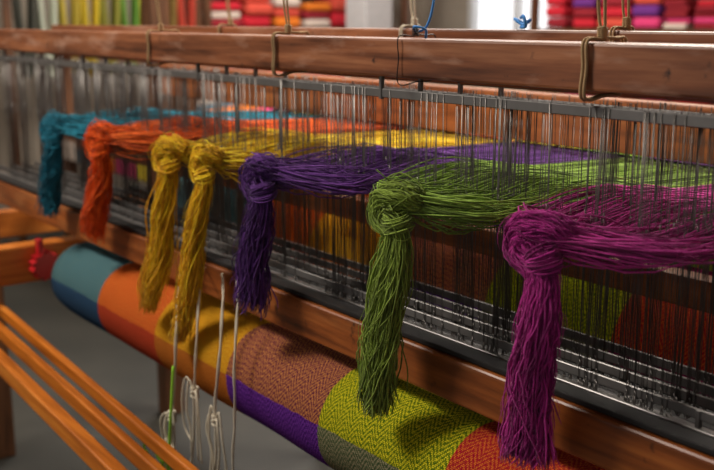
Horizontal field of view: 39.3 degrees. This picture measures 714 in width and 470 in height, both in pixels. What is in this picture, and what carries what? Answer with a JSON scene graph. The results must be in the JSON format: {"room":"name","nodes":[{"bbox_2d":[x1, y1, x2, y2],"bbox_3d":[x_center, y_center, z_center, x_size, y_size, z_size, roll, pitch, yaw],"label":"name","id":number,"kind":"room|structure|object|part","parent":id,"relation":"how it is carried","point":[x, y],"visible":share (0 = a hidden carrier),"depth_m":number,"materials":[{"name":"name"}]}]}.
{"room":"weaving workshop","nodes":[
{"label":"weaving workshop","id":0,"kind":"room"},
{"bbox_2d":[0,230,333,469],"bbox_3d":[-0.086,1.108,2.222,10.200,0.100,11.200,-9,15,-36],"label":"floor","id":1,"kind":"structure","parent":0,"point":[129,376],"depth_m":3.96,"materials":[{"name":"concrete"}]},
{"bbox_2d":[1,0,203,242],"bbox_3d":[-1.670,-0.972,6.806,1.400,2.040,0.440,-9,15,-36],"label":"rack","id":2,"kind":"object","parent":1,"relation":"on","point":[78,9],"visible":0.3,"depth_m":6.53,"materials":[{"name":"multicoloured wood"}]},
{"bbox_2d":[53,55,365,235],"bbox_3d":[-0.917,-0.472,6.047,1.300,1.380,1.700,-9,15,-36],"label":"weaving loom","id":3,"kind":"object","parent":1,"relation":"on","point":[67,80],"visible":0.06,"depth_m":6.11,"materials":[{"name":"brown wood"}]},
{"bbox_2d":[186,0,408,144],"bbox_3d":[-0.469,-1.407,7.973,1.900,2.400,0.480,-9,15,-36],"label":"shelf","id":4,"kind":"object","parent":1,"relation":"on","point":[244,13],"visible":0.18,"depth_m":7.64,"materials":[{"name":"brown wood"}]},
{"bbox_2d":[0,0,713,469],"bbox_3d":[-0.105,-0.190,2.096,1.510,2.490,3.360,-9,15,-36],"label":"weaving loom","id":5,"kind":"object","parent":1,"relation":"on","point":[634,387],"visible":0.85,"depth_m":1.72,"materials":[{"name":"red wood"}]},
{"bbox_2d":[34,109,68,218],"bbox_3d":[-0.784,-0.180,2.558,0.076,0.286,0.134,-12,17,-43],"label":"yarn hank","id":6,"kind":"object","parent":5,"relation":"hanging from","point":[50,193],"visible":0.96,"depth_m":2.53,"materials":[{"name":"teal fabric"}]},
{"bbox_3d":[-0.719,0.350,2.212,0.038,0.153,2.401,-9,15,-35],"label":"rail","id":7,"kind":"part","parent":5,"relation":"part of","materials":[{"name":"orange wood"}]},
{"bbox_3d":[-0.667,0.340,2.250,0.058,0.148,2.400,-9,15,-36],"label":"rail","id":8,"kind":"part","parent":5,"relation":"part of","materials":[{"name":"orange wood"}]},
{"bbox_2d":[79,119,118,244],"bbox_3d":[-0.608,-0.122,2.337,0.076,0.302,0.155,-9,15,-36],"label":"yarn hank","id":9,"kind":"object","parent":5,"relation":"hanging from","point":[96,202],"visible":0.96,"depth_m":2.30,"materials":[{"name":"orange fabric"}]},
{"bbox_3d":[-0.633,0.322,2.272,0.061,0.143,2.400,-9,15,-36],"label":"rail","id":10,"kind":"part","parent":5,"relation":"part of","materials":[{"name":"orange wood"}]},
{"bbox_3d":[-0.416,0.576,2.125,0.021,0.660,0.140,-9,15,-36],"label":"lime tie cord","id":11,"kind":"part","parent":5,"relation":"part of","materials":[{"name":"green fabric"}]},
{"bbox_2d":[137,131,188,315],"bbox_3d":[-0.411,-0.018,2.072,0.161,0.397,0.068,7,14,28],"label":"yarn hank","id":12,"kind":"object","parent":5,"relation":"hanging from","point":[167,149],"visible":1,"depth_m":2.04,"materials":[{"name":"yellow fabric"}]},
{"bbox_3d":[-0.439,-0.857,2.156,0.101,0.971,0.019,-11,16,-40],"label":"suspension cord","id":13,"kind":"part","parent":5,"relation":"part of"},
{"bbox_3d":[-0.365,0.474,2.131,0.098,0.858,0.122,-9,15,-36],"label":"treadle cord","id":14,"kind":"part","parent":5,"relation":"part of","materials":[{"name":"fabric"}]},
{"bbox_3d":[-0.338,0.493,2.066,0.059,0.847,0.154,0,12,-2],"label":"treadle cord","id":15,"kind":"part","parent":5,"relation":"part of","materials":[{"name":"fabric"}]},
{"bbox_2d":[168,143,224,345],"bbox_3d":[-0.327,0.026,1.962,0.162,0.419,0.062,7,14,31],"label":"yarn hank","id":16,"kind":"object","parent":5,"relation":"hanging from","point":[202,171],"visible":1,"depth_m":1.93,"materials":[{"name":"yellow fabric"}]},
{"bbox_3d":[-0.286,0.507,2.004,0.064,0.847,0.156,-2,12,-8],"label":"treadle cord","id":17,"kind":"part","parent":5,"relation":"part of","materials":[{"name":"fabric"}]},
{"bbox_3d":[-0.322,-0.909,2.368,0.070,0.959,0.019,-11,16,-40],"label":"suspension cord","id":18,"kind":"part","parent":5,"relation":"part of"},
{"bbox_3d":[-0.243,0.513,1.974,0.042,0.847,0.137,0,12,0],"label":"treadle cord","id":19,"kind":"part","parent":5,"relation":"part of","materials":[{"name":"fabric"}]},
{"bbox_2d":[230,152,286,319],"bbox_3d":[-0.181,0.003,1.786,0.129,0.308,0.069,11,17,42],"label":"yarn hank","id":20,"kind":"object","parent":5,"relation":"hanging from","point":[253,257],"visible":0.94,"depth_m":1.76,"materials":[{"name":"purple fabric"}]},
{"bbox_3d":[-0.125,-0.769,1.750,0.102,0.972,0.019,-11,16,-40],"label":"suspension cord","id":21,"kind":"part","parent":5,"relation":"part of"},
{"bbox_2d":[51,242,604,469],"bbox_3d":[-0.069,0.300,1.855,0.202,0.202,2.217,-9,15,-36],"label":"roll","id":22,"kind":"object","parent":5,"relation":"on","point":[302,389],"visible":0.7,"depth_m":1.80,"materials":[{"name":"fabric"}]},
{"bbox_2d":[351,172,426,421],"bbox_3d":[0.047,0.095,1.487,0.086,0.367,0.103,-9,15,-36],"label":"yarn hank","id":23,"kind":"object","parent":5,"relation":"hanging from","point":[388,284],"visible":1,"depth_m":1.47,"materials":[{"name":"green fabric"}]},
{"bbox_3d":[0.099,-0.791,1.822,0.070,0.959,0.019,-11,16,-40],"label":"suspension cord","id":24,"kind":"part","parent":5,"relation":"part of","materials":[{"name":"fabric"}]},
{"bbox_3d":[0.097,-0.281,1.566,0.085,0.092,0.012,-9,15,-36],"label":"suspension cord","id":25,"kind":"part","parent":5,"relation":"part of","materials":[{"name":"fabric"}]},
{"bbox_3d":[0.186,-0.751,1.493,0.216,0.900,0.035,-5,13,-24],"label":"blue tie cord","id":26,"kind":"part","parent":5,"relation":"part of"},
{"bbox_2d":[497,209,579,469],"bbox_3d":[0.218,0.134,1.263,0.107,0.338,0.072,8,14,32],"label":"yarn hank","id":27,"kind":"object","parent":5,"relation":"hanging from","point":[532,361],"visible":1,"depth_m":1.24,"materials":[{"name":"purple fabric"}]},
{"bbox_3d":[0.312,-0.647,1.183,0.102,0.972,0.020,-11,16,-40],"label":"suspension cord","id":28,"kind":"part","parent":5,"relation":"part of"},
{"bbox_3d":[0.401,-0.708,1.432,0.070,0.959,0.019,-11,16,-40],"label":"suspension cord","id":29,"kind":"part","parent":5,"relation":"part of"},
{"bbox_2d":[346,0,391,77],"bbox_3d":[0.085,-1.927,7.059,0.240,3.800,0.240,-9,15,-36],"label":"pillar","id":30,"kind":"structure","parent":1,"relation":"on","point":[359,13],"depth_m":7.05,"materials":[{"name":"paint"}]},
{"bbox_2d":[366,78,713,267],"bbox_3d":[1.339,-0.115,4.341,1.400,1.400,2.600,-9,15,-36],"label":"weaving loom","id":31,"kind":"object","parent":1,"relation":"on","point":[366,78],"visible":0.02,"depth_m":4.75,"materials":[{"name":"brown wood"}]},
{"bbox_2d":[528,0,713,104],"bbox_3d":[2.215,-1.079,6.444,0.500,2.400,2.550,-9,15,-36],"label":"shelf","id":32,"kind":"object","parent":1,"relation":"on","point":[645,15],"visible":0.27,"depth_m":6.61,"materials":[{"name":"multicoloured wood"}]},
{"bbox_2d":[0,0,420,209],"bbox_3d":[-3.400,-1.722,6.104,10.200,3.800,0.200,-9,15,-36],"label":"wall","id":33,"kind":"structure","parent":0,"point":[396,4],"depth_m":7.06,"materials":[{"name":"paint"}]},
{"bbox_2d":[420,0,696,132],"bbox_3d":[3.965,-1.415,4.680,0.200,3.800,11.000,-9,15,-36],"label":"wall","id":34,"kind":"structure","parent":0,"point":[447,14],"depth_m":8.72,"materials":[{"name":"paint"}]},
{"bbox_2d":[468,0,551,29],"bbox_3d":[1.320,-2.068,8.072,0.100,1.550,1.100,-9,15,-36],"label":"window","id":35,"kind":"structure","parent":34,"relation":"in","point":[482,14],"depth_m":8.34,"materials":[{"name":"white glass"}]}
]}

